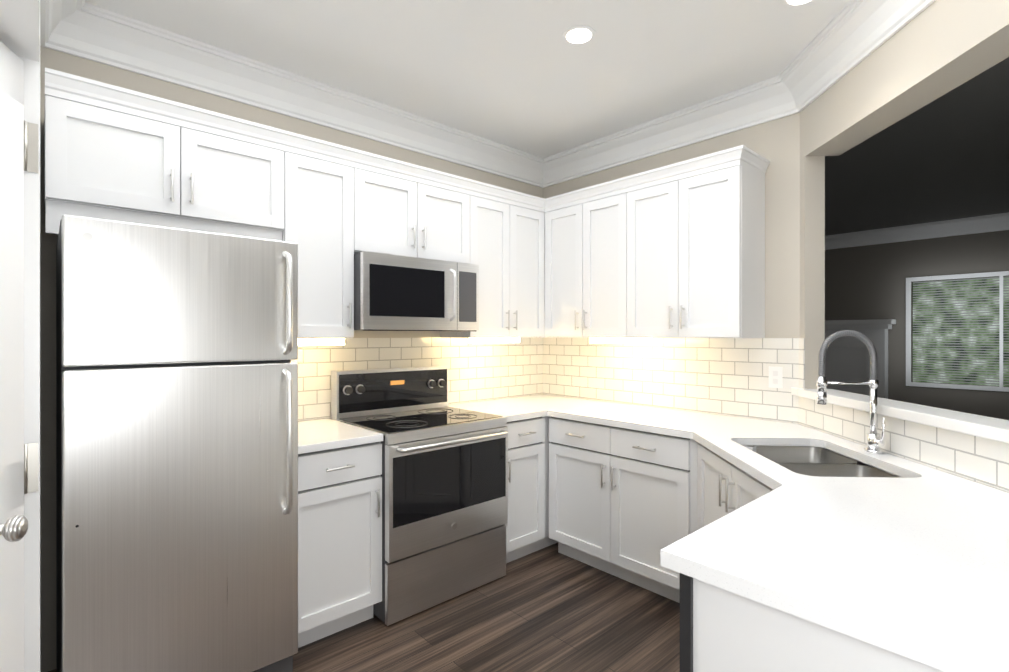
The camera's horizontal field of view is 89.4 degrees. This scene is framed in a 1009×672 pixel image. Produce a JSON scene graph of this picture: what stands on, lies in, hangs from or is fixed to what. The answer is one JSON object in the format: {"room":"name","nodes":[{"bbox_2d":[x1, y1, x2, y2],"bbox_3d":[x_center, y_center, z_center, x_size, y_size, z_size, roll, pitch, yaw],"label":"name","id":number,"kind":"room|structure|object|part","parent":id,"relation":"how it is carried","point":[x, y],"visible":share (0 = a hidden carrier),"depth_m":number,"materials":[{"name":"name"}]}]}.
{"room":"kitchen","nodes":[
{"label":"kitchen","id":0,"kind":"room"},
{"bbox_2d":[48,542,679,671],"bbox_3d":[0.620,1.413,1.235,3.570,0.080,4.840,0,0,-42],"label":"floor","id":1,"kind":"structure","parent":0,"point":[550,608],"depth_m":2.36,"materials":[{"name":"brown wood"}]},
{"bbox_2d":[56,215,297,671],"bbox_3d":[-1.293,0.505,2.006,0.695,1.735,0.816,0,0,-42],"label":"refrigerator","id":2,"kind":"object","parent":1,"relation":"on","point":[176,456],"visible":1,"depth_m":1.71,"materials":[{"name":"grey metal"}]},
{"bbox_3d":[-1.042,0.180,1.723,0.625,1.006,0.061,0,0,-42],"label":"handle","id":3,"kind":"part","parent":2,"relation":"part of","materials":[{"name":"silver metal"}]},
{"bbox_2d":[298,450,381,647],"bbox_3d":[-0.949,0.934,2.496,0.442,0.875,0.618,0,0,-42],"label":"base cabinet","id":4,"kind":"object","parent":1,"relation":"on","point":[340,491],"depth_m":2.28,"materials":[{"name":"white wood"}]},
{"bbox_2d":[298,394,1008,671],"bbox_3d":[0.740,0.479,2.114,1.953,0.035,3.442,0,0,-42],"label":"countertop","id":5,"kind":"structure","parent":4,"relation":"on","point":[916,569],"depth_m":1.40,"materials":[{"name":"white stone"}]},
{"bbox_2d":[710,438,921,485],"bbox_3d":[1.200,0.581,1.989,0.689,0.192,0.688,0,0,-42],"label":"sink","id":6,"kind":"object","parent":5,"relation":"in","point":[836,461],"depth_m":2.00,"materials":[{"name":"silver metal"}]},
{"bbox_2d":[331,366,507,625],"bbox_3d":[-0.458,0.784,2.849,0.756,1.175,0.701,0,0,-42],"label":"range","id":7,"kind":"object","parent":1,"relation":"on","point":[444,475],"visible":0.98,"depth_m":2.65,"materials":[{"name":"grey metal"}]},
{"bbox_3d":[-0.241,0.537,2.610,0.676,0.022,0.056,0,0,-42],"label":"handle","id":8,"kind":"part","parent":7,"relation":"part of","materials":[{"name":"silver metal"}]},
{"bbox_2d":[666,570,937,671],"bbox_3d":[0.819,0.935,1.103,0.675,0.875,0.590,0,0,-42],"label":"base cabinet","id":9,"kind":"object","parent":1,"relation":"on","point":[720,631],"depth_m":0.99,"materials":[{"name":"white wood"}]},
{"bbox_2d":[0,0,1008,671],"bbox_3d":[0.655,0.013,1.195,3.570,2.720,4.946,0,0,-42],"label":"wall","id":10,"kind":"structure","parent":0,"point":[934,50],"depth_m":2.11,"materials":[{"name":"beige paint"}]},
{"bbox_2d":[0,41,27,671],"bbox_3d":[-1.046,0.352,0.855,0.355,2.018,0.709,0,0,-42],"label":"door","id":11,"kind":"structure","parent":10,"relation":"in","point":[13,525],"depth_m":1.17,"materials":[{"name":"white wood"}]},
{"bbox_3d":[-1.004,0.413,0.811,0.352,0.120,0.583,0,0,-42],"label":"door knob","id":12,"kind":"part","parent":11,"relation":"part of","materials":[{"name":"silver metal"}]},
{"bbox_2d":[24,121,37,493],"bbox_3d":[-1.159,0.330,1.246,0.028,1.705,0.010,0,0,-42],"label":"door hinge","id":13,"kind":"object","parent":10,"relation":"attached to","point":[30,165],"depth_m":1.25,"materials":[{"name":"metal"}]},
{"bbox_2d":[40,0,99,51],"bbox_3d":[-1.148,-1.261,1.355,0.132,0.172,1.758,0,0,-42],"label":"crown molding","id":14,"kind":"structure","parent":10,"relation":"attached to","point":[72,23],"depth_m":2.07,"materials":[{"name":"white wood"}]},
{"bbox_2d":[44,67,287,238],"bbox_3d":[-1.453,-0.728,2.236,0.839,0.460,0.322,0,0,-42],"label":"upper cabinet","id":15,"kind":"object","parent":10,"relation":"attached to","point":[111,152],"depth_m":2.07,"materials":[{"name":"white wood"}]},
{"bbox_2d":[40,8,543,186],"bbox_3d":[-0.794,-1.263,2.966,2.820,0.172,0.132,0,0,-42],"label":"crown molding","id":16,"kind":"structure","parent":10,"relation":"attached to","point":[118,41],"depth_m":2.64,"materials":[{"name":"white wood"}]},
{"bbox_2d":[291,338,318,420],"bbox_3d":[-0.513,0.236,3.307,2.220,0.449,0.007,0,0,-42],"label":"tile backsplash","id":17,"kind":"structure","parent":10,"relation":"attached to","point":[308,355],"depth_m":2.79,"materials":[{"name":"white tile"}]},
{"bbox_2d":[271,131,359,342],"bbox_3d":[-1.014,-0.473,2.635,0.348,0.970,0.322,0,0,-42],"label":"upper cabinet","id":18,"kind":"object","parent":10,"relation":"attached to","point":[324,176],"depth_m":2.53,"materials":[{"name":"white wood"}]},
{"bbox_2d":[360,150,467,263],"bbox_3d":[-0.603,-0.700,3.008,0.762,0.518,0.322,0,0,-42],"label":"upper cabinet","id":19,"kind":"object","parent":10,"relation":"attached to","point":[407,209],"depth_m":2.86,"materials":[{"name":"white wood"}]},
{"bbox_2d":[354,251,478,330],"bbox_3d":[-0.557,-0.228,2.958,0.754,0.401,0.458,0,0,-42],"label":"microwave","id":20,"kind":"object","parent":19,"relation":"attached to","point":[398,293],"visible":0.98,"depth_m":2.77,"materials":[{"name":"grey metal"}]},
{"bbox_3d":[-0.294,-0.236,2.922,0.020,0.303,0.050,0,0,-42],"label":"handle","id":21,"kind":"part","parent":20,"relation":"part of","materials":[{"name":"silver metal"}]},
{"bbox_2d":[440,179,543,338],"bbox_3d":[-0.045,-0.474,3.474,0.690,0.970,0.382,0,0,-42],"label":"upper cabinet","id":22,"kind":"object","parent":10,"relation":"attached to","point":[506,226],"depth_m":3.35,"materials":[{"name":"white wood"}]},
{"bbox_2d":[544,174,635,338],"bbox_3d":[0.623,-0.474,3.418,0.382,0.970,0.758,0,0,-42],"label":"upper cabinet","id":23,"kind":"object","parent":10,"relation":"attached to","point":[590,232],"depth_m":3.30,"materials":[{"name":"white wood"}]},
{"bbox_2d":[319,338,1008,491],"bbox_3d":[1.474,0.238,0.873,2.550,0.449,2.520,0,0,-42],"label":"tile backsplash","id":24,"kind":"structure","parent":10,"relation":"attached to","point":[726,376],"depth_m":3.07,"materials":[{"name":"white tile"}]},
{"bbox_2d":[769,366,782,387],"bbox_3d":[1.469,0.224,2.761,0.004,0.115,0.070,0,0,-42],"label":"electrical outlet plate","id":25,"kind":"object","parent":24,"relation":"attached to","point":[775,377],"visible":1,"depth_m":2.76,"materials":[{"name":"white plastic"}]},
{"bbox_2d":[636,145,767,338],"bbox_3d":[1.068,-0.474,2.973,0.322,0.970,0.739,0,0,-42],"label":"upper cabinet","id":26,"kind":"object","parent":10,"relation":"attached to","point":[675,250],"depth_m":2.76,"materials":[{"name":"white wood"}]},
{"bbox_3d":[-0.115,-0.915,2.326,2.942,0.086,1.424,0,0,-42],"label":"cabinet crown mount","id":27,"kind":"part","parent":26,"relation":"part of","materials":[{"name":"white wood"}]},
{"bbox_2d":[540,0,935,187],"bbox_3d":[0.809,-1.261,1.539,2.639,0.172,4.402,0,0,-42],"label":"crown molding","id":28,"kind":"structure","parent":10,"relation":"attached to","point":[851,35],"depth_m":2.75,"materials":[{"name":"white wood"}]},
{"bbox_2d":[791,387,1008,443],"bbox_3d":[1.515,0.293,0.892,0.165,0.040,3.620,0,0,3],"label":"trim","id":29,"kind":"structure","parent":10,"relation":"attached to","point":[992,428],"depth_m":1.83,"materials":[{"name":"white"}]},
{"bbox_2d":[85,0,1008,235],"bbox_3d":[2.571,-1.389,2.802,8.570,0.080,8.340,0,0,-42],"label":"ceiling","id":30,"kind":"structure","parent":0,"point":[521,75],"depth_m":2.58,"materials":[{"name":"white paint"}]},
{"bbox_2d":[562,25,595,45],"bbox_3d":[0.334,-1.345,2.283,0.149,0.005,0.149,0,0,42],"label":"recessed light","id":31,"kind":"object","parent":30,"relation":"in","point":[579,35],"depth_m":2.28,"materials":[{"name":"white plastic"}]},
{"bbox_2d":[781,0,814,6],"bbox_3d":[1.178,-1.344,2.009,0.149,0.005,0.149,0,0,42],"label":"recessed light","id":32,"kind":"object","parent":30,"relation":"in","point":[788,3],"depth_m":2.05,"materials":[{"name":"white plastic"}]},
{"bbox_2d":[825,230,1008,419],"bbox_3d":[5.649,0.009,5.700,0.120,2.720,8.190,0,0,-42],"label":"wall","id":33,"kind":"structure","parent":0,"point":[867,282],"depth_m":6.31,"materials":[{"name":"grey paint"}]},
{"bbox_2d":[825,319,895,398],"bbox_3d":[4.312,0.581,6.895,0.248,1.575,1.545,0,0,-42],"label":"fireplace mantel","id":34,"kind":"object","parent":33,"relation":"attached to","point":[847,359],"depth_m":6.58,"materials":[{"name":"white painted wood"}]},
{"bbox_2d":[825,212,1008,249],"bbox_3d":[5.606,-1.265,5.558,0.132,0.172,8.100,0,0,-42],"label":"crown molding","id":35,"kind":"structure","parent":33,"relation":"attached to","point":[975,225],"depth_m":6.11,"materials":[{"name":"white"}]},
{"bbox_2d":[913,276,1008,386],"bbox_3d":[5.637,-0.051,5.780,0.010,1.240,1.585,0,0,-42],"label":"window blinds","id":36,"kind":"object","parent":33,"relation":"in","point":[960,332],"depth_m":6.03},
{"bbox_2d":[906,271,1008,391],"bbox_3d":[5.575,-0.051,5.724,0.085,1.340,1.685,0,0,-42],"label":"window frame","id":37,"kind":"structure","parent":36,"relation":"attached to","point":[1001,274],"depth_m":5.98,"materials":[{"name":"white"}]}
]}

